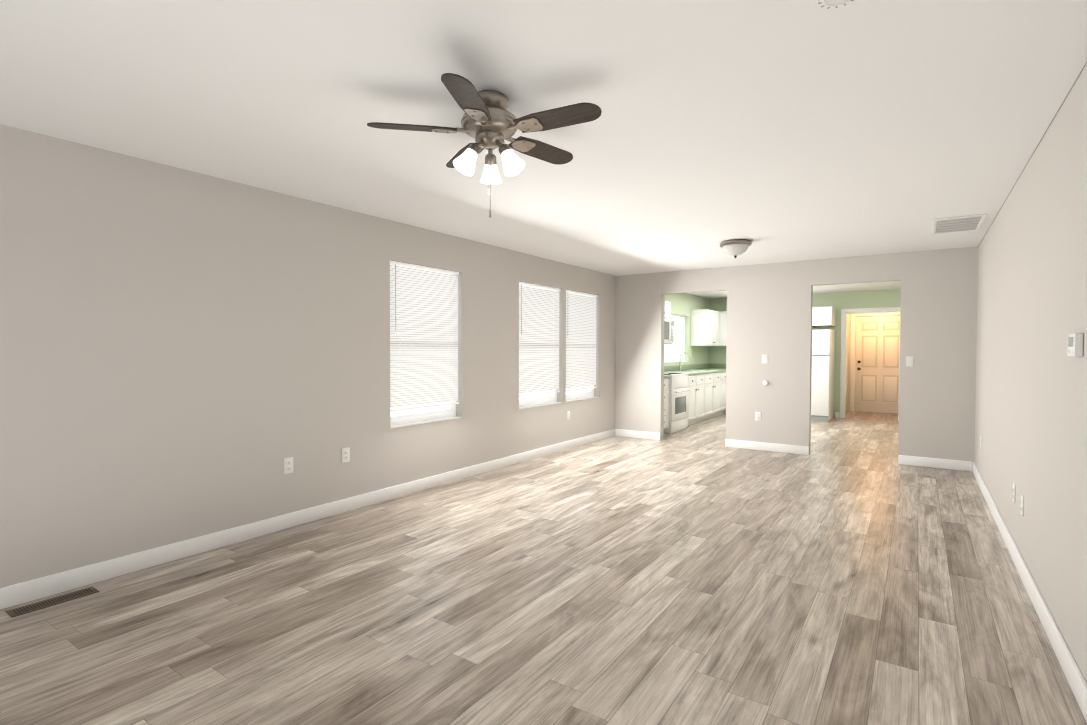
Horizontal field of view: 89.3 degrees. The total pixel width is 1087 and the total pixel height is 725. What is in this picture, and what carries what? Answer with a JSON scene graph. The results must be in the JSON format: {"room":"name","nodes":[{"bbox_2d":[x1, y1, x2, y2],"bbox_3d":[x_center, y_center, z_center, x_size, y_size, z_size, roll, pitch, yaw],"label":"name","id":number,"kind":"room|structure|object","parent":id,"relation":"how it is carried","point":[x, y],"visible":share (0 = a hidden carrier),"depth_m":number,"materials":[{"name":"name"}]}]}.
{"room":"empty living room","nodes":[
{"label":"empty living room","id":0,"kind":"room"},
{"bbox_2d":[0,124,708,587],"bbox_3d":[-0.133,-0.062,6.741,0.160,2.440,16.020,1,2,34],"label":"wall","id":1,"kind":"structure","parent":0,"point":[186,354],"depth_m":3.59,"materials":[{"name":"beige paint"}]},
{"bbox_2d":[284,457,292,473],"bbox_3d":[-1.872,0.758,4.047,0.009,0.116,0.072,1,2,34],"label":"electrical outlet","id":2,"kind":"object","parent":1,"relation":"attached to","point":[288,465],"visible":1,"depth_m":4.04,"materials":[{"name":"white plastic"}]},
{"bbox_2d":[0,429,614,609],"bbox_3d":[-1.736,1.159,4.254,0.014,0.108,10.060,1,2,34],"label":"baseboard","id":3,"kind":"structure","parent":1,"relation":"attached to","point":[29,590],"depth_m":3.72,"materials":[{"name":"white wood"}]},
{"bbox_2d":[342,447,349,462],"bbox_3d":[-1.597,0.749,4.453,0.009,0.116,0.072,1,2,34],"label":"electrical outlet","id":4,"kind":"object","parent":1,"relation":"attached to","point":[345,454],"visible":1,"depth_m":4.45,"materials":[{"name":"white plastic"}]},
{"bbox_2d":[390,265,455,424],"bbox_3d":[-1.182,-0.175,5.263,0.071,1.466,0.916,1,2,34],"label":"window","id":5,"kind":"structure","parent":1,"relation":"in","point":[450,411],"depth_m":5.28,"materials":[{"name":"plastic"}]},
{"bbox_2d":[390,261,458,411],"bbox_3d":[-1.115,-0.238,5.216,0.043,1.333,0.896,1,2,34],"label":"window blind","id":6,"kind":"object","parent":5,"relation":"attached to","point":[423,337],"visible":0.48,"depth_m":5.19,"materials":[{"name":"plastic"}]},
{"bbox_2d":[391,416,461,427],"bbox_3d":[-1.150,0.565,5.257,0.154,0.012,0.918,1,2,34],"label":"sill","id":7,"kind":"structure","parent":1,"relation":"attached to","point":[422,422],"depth_m":5.22,"materials":[{"name":"white wood"}]},
{"bbox_2d":[519,285,556,406],"bbox_3d":[-0.118,-0.214,6.830,0.071,1.476,0.946,1,2,34],"label":"window","id":8,"kind":"structure","parent":1,"relation":"in","point":[539,400],"depth_m":6.89,"materials":[{"name":"plastic"}]},
{"bbox_2d":[519,282,559,396],"bbox_3d":[-0.051,-0.278,6.783,0.043,1.343,0.926,1,2,34],"label":"window blind","id":9,"kind":"object","parent":8,"relation":"attached to","point":[539,309],"visible":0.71,"depth_m":6.78,"materials":[{"name":"plastic"}]},
{"bbox_2d":[519,402,561,408],"bbox_3d":[-0.085,0.530,6.824,0.154,0.012,0.948,1,2,34],"label":"sill","id":10,"kind":"structure","parent":1,"relation":"attached to","point":[538,405],"depth_m":6.76,"materials":[{"name":"white wood"}]},
{"bbox_2d":[566,293,593,399],"bbox_3d":[0.452,-0.233,7.670,0.071,1.476,0.916,1,2,34],"label":"window","id":11,"kind":"structure","parent":1,"relation":"in","point":[588,393],"depth_m":7.76,"materials":[{"name":"plastic"}]},
{"bbox_2d":[566,290,596,390],"bbox_3d":[0.519,-0.296,7.623,0.043,1.343,0.896,1,2,34],"label":"window blind","id":12,"kind":"object","parent":11,"relation":"attached to","point":[581,309],"visible":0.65,"depth_m":7.62,"materials":[{"name":"plastic"}]},
{"bbox_2d":[566,397,598,401],"bbox_3d":[0.485,0.511,7.664,0.154,0.012,0.918,1,2,34],"label":"sill","id":13,"kind":"structure","parent":1,"relation":"attached to","point":[581,399],"depth_m":7.58,"materials":[{"name":"white wood"}]},
{"bbox_2d":[664,301,670,317],"bbox_3d":[1.821,-0.889,9.119,0.370,0.270,0.760,1,2,34],"label":"upper cabinet","id":14,"kind":"object","parent":1,"relation":"attached to","point":[667,309],"visible":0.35,"depth_m":9.24,"materials":[{"name":"white wood"}]},
{"bbox_2d":[664,318,673,343],"bbox_3d":[1.851,-0.523,9.107,0.444,0.432,0.755,1,2,34],"label":"microwave","id":15,"kind":"object","parent":14,"relation":"attached to","point":[668,330],"visible":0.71,"depth_m":9.14,"materials":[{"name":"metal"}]},
{"bbox_2d":[664,314,684,361],"bbox_3d":[2.413,-0.472,10.552,0.071,0.906,1.496,1,2,34],"label":"window","id":16,"kind":"structure","parent":1,"relation":"in","point":[671,359],"depth_m":11.11,"materials":[{"name":"plastic"}]},
{"bbox_2d":[691,309,718,345],"bbox_3d":[3.468,-0.713,11.551,0.370,0.730,1.146,1,2,34],"label":"upper cabinet","id":17,"kind":"object","parent":1,"relation":"attached to","point":[704,327],"visible":1,"depth_m":11.12,"materials":[{"name":"white wood"}]},
{"bbox_2d":[0,411,1086,724],"bbox_3d":[1.777,1.224,5.400,4.945,0.060,16.200,1,2,34],"label":"floor","id":18,"kind":"structure","parent":0,"point":[848,569],"depth_m":2.77,"materials":[{"name":"brown wood"}]},
{"bbox_2d":[5,586,99,617],"bbox_3d":[-2.545,1.241,2.865,0.110,0.005,0.350,1,2,34],"label":"floor vent","id":19,"kind":"object","parent":18,"relation":"in","point":[29,608],"visible":1,"depth_m":2.85,"materials":[{"name":"brown metal"}]},
{"bbox_2d":[664,378,668,428],"bbox_3d":[1.574,0.679,8.548,0.650,0.880,0.490,1,2,34],"label":"base cabinet","id":20,"kind":"object","parent":18,"relation":"on","point":[666,402],"visible":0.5,"depth_m":8.50,"materials":[{"name":"white wood"}]},
{"bbox_2d":[664,368,670,377],"bbox_3d":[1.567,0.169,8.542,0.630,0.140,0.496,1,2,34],"label":"countertop","id":21,"kind":"structure","parent":20,"relation":"on","point":[666,370],"depth_m":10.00,"materials":[{"name":"green laminate"}]},
{"bbox_2d":[664,373,690,433],"bbox_3d":[1.970,0.563,9.050,0.701,1.090,0.760,1,2,34],"label":"stove","id":22,"kind":"object","parent":18,"relation":"on","point":[679,390],"visible":0.46,"depth_m":8.80,"materials":[{"name":"metal"}]},
{"bbox_2d":[687,374,706,424],"bbox_3d":[2.433,0.651,9.837,0.623,0.880,1.029,1,2,34],"label":"base cabinet","id":23,"kind":"object","parent":18,"relation":"on","point":[697,384],"depth_m":9.74,"materials":[{"name":"white wood"}]},
{"bbox_2d":[664,363,725,375],"bbox_3d":[3.033,0.122,10.675,0.660,0.140,3.115,1,2,34],"label":"countertop","id":24,"kind":"structure","parent":23,"relation":"on","point":[713,367],"depth_m":11.09,"materials":[{"name":"green laminate"}]},
{"bbox_2d":[673,352,708,371],"bbox_3d":[2.732,-0.019,10.285,0.480,0.358,0.800,1,2,34],"label":"sink faucet","id":25,"kind":"object","parent":24,"relation":"on","point":[679,370],"visible":1,"depth_m":10.38,"materials":[{"name":"silver metal"}]},
{"bbox_2d":[707,372,722,418],"bbox_3d":[2.970,0.633,10.628,0.623,0.880,1.079,1,2,34],"label":"base cabinet","id":26,"kind":"object","parent":18,"relation":"on","point":[707,396],"depth_m":10.57,"materials":[{"name":"white wood"}]},
{"bbox_2d":[723,372,725,413],"bbox_3d":[3.367,0.620,11.213,0.623,0.880,0.535,1,2,34],"label":"base cabinet","id":27,"kind":"object","parent":18,"relation":"on","point":[724,373],"depth_m":11.07,"materials":[{"name":"white wood"}]},
{"bbox_2d":[811,329,834,421],"bbox_3d":[5.124,0.229,10.585,0.750,1.700,0.775,1,2,34],"label":"fridge","id":28,"kind":"object","parent":18,"relation":"on","point":[822,381],"visible":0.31,"depth_m":10.19,"materials":[{"name":"metal"}]},
{"bbox_2d":[0,0,1086,298],"bbox_3d":[1.783,-1.275,5.340,4.945,0.060,16.200,1,2,34],"label":"ceiling","id":29,"kind":"structure","parent":0,"point":[784,130],"depth_m":2.54,"materials":[{"name":"paint"}]},
{"bbox_2d":[367,73,601,217],"bbox_3d":[-0.207,-0.915,2.466,0.996,0.532,1.006,1,2,34],"label":"ceiling fan","id":30,"kind":"object","parent":29,"relation":"hanging from","point":[490,123],"visible":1,"depth_m":2.39,"materials":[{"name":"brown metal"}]},
{"bbox_2d":[720,239,751,258],"bbox_3d":[1.992,-1.165,5.709,0.316,0.176,0.316,1,2,34],"label":"flush ceiling light","id":31,"kind":"object","parent":29,"relation":"attached to","point":[735,248],"visible":1,"depth_m":5.62,"materials":[{"name":"white glass"}]},
{"bbox_2d":[816,0,853,8],"bbox_3d":[0.904,-1.137,1.685,0.144,0.046,0.144,1,2,34],"label":"smoke detector","id":32,"kind":"object","parent":29,"relation":"attached to","point":[827,4],"visible":1,"depth_m":1.72,"materials":[{"name":"white plastic"}]},
{"bbox_2d":[931,214,986,233],"bbox_3d":[3.674,-1.223,4.892,0.360,0.012,0.680,1,2,34],"label":"ceiling vent","id":33,"kind":"object","parent":29,"relation":"in","point":[958,224],"visible":1,"depth_m":4.85,"materials":[{"name":"white plastic"}]},
{"bbox_2d":[615,246,978,461],"bbox_3d":[2.925,-0.067,7.234,4.345,2.440,0.120,1,2,34],"label":"wall","id":34,"kind":"structure","parent":0,"point":[769,309],"depth_m":6.98,"materials":[{"name":"beige paint"}]},
{"bbox_2d":[615,429,659,439],"bbox_3d":[1.398,1.073,8.213,0.722,0.108,0.014,1,2,34],"label":"baseboard","id":35,"kind":"structure","parent":34,"relation":"attached to","point":[638,434],"depth_m":8.20,"materials":[{"name":"white wood"}]},
{"bbox_2d":[755,412,760,420],"bbox_3d":[2.822,0.708,7.242,0.072,0.116,0.009,1,2,34],"label":"electrical outlet","id":36,"kind":"object","parent":34,"relation":"attached to","point":[757,416],"visible":1,"depth_m":7.24,"materials":[{"name":"white plastic"}]},
{"bbox_2d":[762,355,767,362],"bbox_3d":[2.883,-0.045,7.177,0.072,0.116,0.020,1,2,34],"label":"light switch","id":37,"kind":"object","parent":34,"relation":"attached to","point":[764,358],"visible":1,"depth_m":7.18,"materials":[{"name":"white plastic"}]},
{"bbox_2d":[762,380,768,385],"bbox_3d":[2.890,0.265,7.169,0.080,0.080,0.037,1,2,34],"label":"dimmer switch","id":38,"kind":"object","parent":34,"relation":"attached to","point":[765,382],"visible":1,"depth_m":7.16,"materials":[{"name":"white plastic"}]},
{"bbox_2d":[725,439,808,454],"bbox_3d":[2.900,1.101,7.194,1.031,0.108,0.014,1,2,34],"label":"baseboard","id":39,"kind":"structure","parent":34,"relation":"attached to","point":[782,448],"depth_m":7.17,"materials":[{"name":"white wood"}]},
{"bbox_2d":[906,356,913,366],"bbox_3d":[4.186,-0.011,6.293,0.072,0.116,0.020,1,2,34],"label":"light switch","id":40,"kind":"object","parent":34,"relation":"attached to","point":[909,361],"visible":1,"depth_m":6.30,"materials":[{"name":"white plastic"}]},
{"bbox_2d":[898,455,971,470],"bbox_3d":[4.388,1.128,6.184,0.677,0.108,0.014,1,2,34],"label":"baseboard","id":41,"kind":"structure","parent":34,"relation":"attached to","point":[936,463],"depth_m":6.17,"materials":[{"name":"white wood"}]},
{"bbox_2d":[708,289,900,417],"bbox_3d":[5.466,-0.149,10.976,4.345,2.440,0.120,1,2,34],"label":"wall","id":42,"kind":"structure","parent":0,"point":[838,301],"depth_m":10.72,"materials":[{"name":"green paint"}]},
{"bbox_2d":[719,311,726,345],"bbox_3d":[4.208,-0.711,11.535,0.969,0.730,0.343,1,2,34],"label":"upper cabinet","id":43,"kind":"object","parent":42,"relation":"attached to","point":[722,328],"visible":0.02,"depth_m":11.60,"materials":[{"name":"white wood"}]},
{"bbox_2d":[812,307,835,326],"bbox_3d":[5.216,-0.878,10.691,0.750,0.350,0.600,1,2,34],"label":"upper cabinet","id":44,"kind":"object","parent":42,"relation":"attached to","point":[823,316],"visible":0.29,"depth_m":10.34,"materials":[{"name":"white wood"}]},
{"bbox_2d":[840,307,900,421],"bbox_3d":[6.241,0.027,10.454,1.050,2.115,0.152,1,2,34],"label":"trim","id":45,"kind":"structure","parent":42,"relation":"attached to","point":[843,366],"depth_m":10.65,"materials":[{"name":"white wood"}]},
{"bbox_2d":[846,314,889,411],"bbox_3d":[7.013,-0.158,11.497,1.240,2.440,0.120,1,2,34],"label":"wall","id":46,"kind":"structure","parent":0,"point":[848,362],"depth_m":11.77,"materials":[{"name":"paint"}]},
{"bbox_2d":[849,312,899,411],"bbox_3d":[7.021,0.000,11.486,1.090,2.125,0.136,1,2,34],"label":"door frame","id":47,"kind":"structure","parent":46,"relation":"attached to","point":[852,363],"depth_m":11.71,"materials":[{"name":"white wood"}]},
{"bbox_2d":[855,316,899,413],"bbox_3d":[7.003,0.043,11.461,0.896,2.016,0.128,1,2,34],"label":"entry door","id":48,"kind":"structure","parent":46,"relation":"in","point":[877,365],"depth_m":11.50,"materials":[{"name":"paint"}]},
{"bbox_2d":[974,64,1086,683],"bbox_3d":[1.925,0.060,1.788,0.120,2.440,10.135,1,2,34],"label":"wall","id":49,"kind":"structure","parent":0,"point":[1031,406],"depth_m":2.77,"materials":[{"name":"beige paint"}]},
{"bbox_2d":[1012,483,1015,502],"bbox_3d":[3.011,0.837,3.526,0.009,0.116,0.072,1,2,34],"label":"electrical outlet","id":50,"kind":"object","parent":49,"relation":"attached to","point":[1014,489],"visible":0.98,"depth_m":3.50,"materials":[{"name":"white plastic"}]},
{"bbox_2d":[1020,494,1023,515],"bbox_3d":[2.826,0.843,3.253,0.009,0.116,0.072,1,2,34],"label":"electrical outlet","id":51,"kind":"object","parent":49,"relation":"attached to","point":[1022,506],"visible":1,"depth_m":3.23,"materials":[{"name":"white plastic"}]},
{"bbox_2d":[972,462,1086,722],"bbox_3d":[3.267,1.179,3.916,0.014,0.108,5.000,1,2,34],"label":"baseboard","id":52,"kind":"structure","parent":49,"relation":"attached to","point":[1073,674],"depth_m":2.62,"materials":[{"name":"white wood"}]},
{"bbox_2d":[978,61,1086,246],"bbox_3d":[1.860,-1.158,1.769,0.004,0.004,10.074,1,2,34],"label":"trim","id":53,"kind":"structure","parent":49,"relation":"attached to","point":[1041,139],"depth_m":2.84,"materials":[{"name":"white paint"}]},
{"bbox_2d":[1067,333,1083,356],"bbox_3d":[2.102,-0.069,2.177,0.028,0.092,0.124,1,2,34],"label":"thermostat","id":54,"kind":"object","parent":49,"relation":"attached to","point":[1075,344],"visible":1,"depth_m":2.13,"materials":[{"name":"white plastic"}]},
{"label":"outside","id":55,"kind":"structure","parent":0,"visible":0},
{"bbox_2d":[390,317,680,415],"bbox_3d":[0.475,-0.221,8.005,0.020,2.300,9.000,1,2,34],"label":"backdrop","id":56,"kind":"structure","parent":55,"point":[673,349],"depth_m":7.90,"materials":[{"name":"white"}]}
]}

